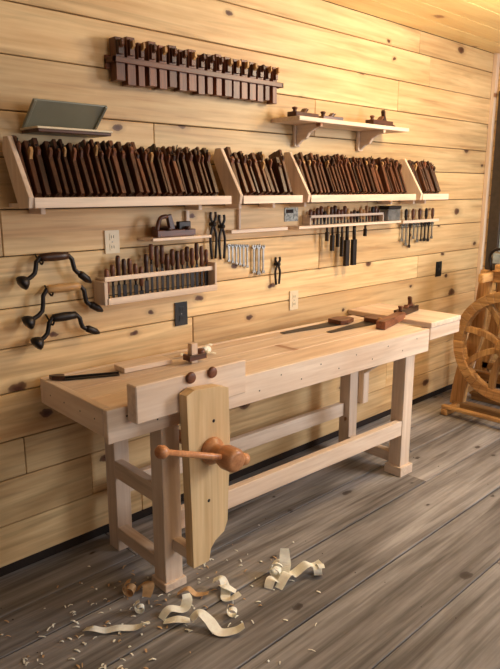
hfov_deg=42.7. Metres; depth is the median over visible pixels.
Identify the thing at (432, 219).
tool rack
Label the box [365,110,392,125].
plane
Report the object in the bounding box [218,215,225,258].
pincers
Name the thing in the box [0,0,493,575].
wall
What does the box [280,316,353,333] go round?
saw
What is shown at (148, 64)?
tool rack
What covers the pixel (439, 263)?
electrical outlet
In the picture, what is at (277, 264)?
pliers
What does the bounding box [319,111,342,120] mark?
plane
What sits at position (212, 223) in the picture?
pincers
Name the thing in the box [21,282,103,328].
brace
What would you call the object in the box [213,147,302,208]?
shelf
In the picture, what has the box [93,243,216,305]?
rack
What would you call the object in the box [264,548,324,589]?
wood shavings
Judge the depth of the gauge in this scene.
2.84 m
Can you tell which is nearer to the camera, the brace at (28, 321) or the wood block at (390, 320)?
the brace at (28, 321)
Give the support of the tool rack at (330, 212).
attached to the wall at (353, 65)
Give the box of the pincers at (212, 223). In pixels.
[209,212,217,258]
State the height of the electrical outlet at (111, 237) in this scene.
0.100 m
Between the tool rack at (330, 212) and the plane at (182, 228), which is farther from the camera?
the tool rack at (330, 212)
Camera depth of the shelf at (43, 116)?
2.46 m
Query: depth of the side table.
3.90 m
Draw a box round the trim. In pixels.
[473,53,499,367]
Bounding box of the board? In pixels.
[114,355,171,372]
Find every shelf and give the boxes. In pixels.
[2,136,231,214]
[138,211,211,241]
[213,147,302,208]
[271,116,408,150]
[284,152,415,206]
[398,159,448,203]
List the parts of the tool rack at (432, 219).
peg rail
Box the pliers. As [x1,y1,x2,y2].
[274,257,280,284]
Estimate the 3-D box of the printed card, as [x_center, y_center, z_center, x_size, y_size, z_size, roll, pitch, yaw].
[0.230,-0.669,3.567,0.110,0.075,0.004,-12,18,-43]
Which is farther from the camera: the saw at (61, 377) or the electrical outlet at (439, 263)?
the electrical outlet at (439, 263)
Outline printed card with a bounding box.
[284,207,297,221]
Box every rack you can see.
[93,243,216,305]
[104,36,282,104]
[288,205,400,265]
[399,208,438,247]
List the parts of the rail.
rail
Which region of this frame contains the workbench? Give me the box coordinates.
[40,315,428,592]
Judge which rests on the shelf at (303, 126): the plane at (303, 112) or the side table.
the plane at (303, 112)
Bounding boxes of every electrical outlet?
[104,230,119,253]
[174,301,187,325]
[289,290,297,309]
[435,261,441,276]
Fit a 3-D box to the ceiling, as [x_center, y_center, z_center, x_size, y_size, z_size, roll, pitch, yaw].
[1.375,-1.244,0.826,6.680,0.060,5.418,-12,18,-43]
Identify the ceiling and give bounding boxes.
[325,0,499,53]
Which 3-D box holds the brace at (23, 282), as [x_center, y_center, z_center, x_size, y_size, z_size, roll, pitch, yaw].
[-0.794,-0.264,2.597,0.326,0.144,0.076,-12,18,-43]
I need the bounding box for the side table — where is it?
[348,303,460,402]
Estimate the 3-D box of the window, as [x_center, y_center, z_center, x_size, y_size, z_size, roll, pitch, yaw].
[2.316,-1.068,4.634,0.060,1.430,1.180,-12,18,-43]
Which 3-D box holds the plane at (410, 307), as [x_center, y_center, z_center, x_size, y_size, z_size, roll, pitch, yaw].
[0.961,-0.180,3.925,0.055,0.099,0.260,9,16,35]
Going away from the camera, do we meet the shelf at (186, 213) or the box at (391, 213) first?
the shelf at (186, 213)
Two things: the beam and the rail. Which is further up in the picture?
the rail
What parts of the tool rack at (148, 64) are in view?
rail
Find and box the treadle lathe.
[441,248,499,422]
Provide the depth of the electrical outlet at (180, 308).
3.13 m
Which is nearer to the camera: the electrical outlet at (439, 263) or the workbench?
the workbench
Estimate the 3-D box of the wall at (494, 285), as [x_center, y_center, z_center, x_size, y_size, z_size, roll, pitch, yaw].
[3.714,-0.481,3.358,0.080,2.650,5.200,-12,18,-43]
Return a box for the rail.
[227,209,287,274]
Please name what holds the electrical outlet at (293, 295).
attached to the wall at (353, 65)
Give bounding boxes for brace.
[16,252,91,289]
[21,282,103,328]
[30,311,99,349]
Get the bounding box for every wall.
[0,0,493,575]
[479,67,499,387]
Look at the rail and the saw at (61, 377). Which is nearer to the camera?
the saw at (61, 377)
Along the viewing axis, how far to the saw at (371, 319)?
3.69 m
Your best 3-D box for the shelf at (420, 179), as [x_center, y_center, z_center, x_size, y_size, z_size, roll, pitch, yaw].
[1.130,-1.009,4.224,0.340,0.286,0.222,-12,18,-43]
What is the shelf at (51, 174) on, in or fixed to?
attached to the wall at (353, 65)
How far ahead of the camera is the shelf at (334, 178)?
3.59 m
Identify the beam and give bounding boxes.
[127,357,244,424]
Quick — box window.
[485,91,499,269]
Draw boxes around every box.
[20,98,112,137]
[379,205,401,220]
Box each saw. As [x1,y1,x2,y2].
[49,371,119,380]
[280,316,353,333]
[326,315,385,332]
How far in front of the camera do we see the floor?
2.67 m
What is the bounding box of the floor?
[0,387,499,668]
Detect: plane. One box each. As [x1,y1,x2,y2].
[152,214,195,237]
[287,106,318,117]
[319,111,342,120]
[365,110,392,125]
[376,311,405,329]
[394,296,418,314]
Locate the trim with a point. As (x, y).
(496, 61)
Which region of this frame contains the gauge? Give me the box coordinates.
[183,342,206,363]
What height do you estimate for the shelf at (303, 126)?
0.135 m
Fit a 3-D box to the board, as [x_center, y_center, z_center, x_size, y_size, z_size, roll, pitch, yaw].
[-0.466,0.129,2.802,0.240,0.022,0.090,-11,17,-39]

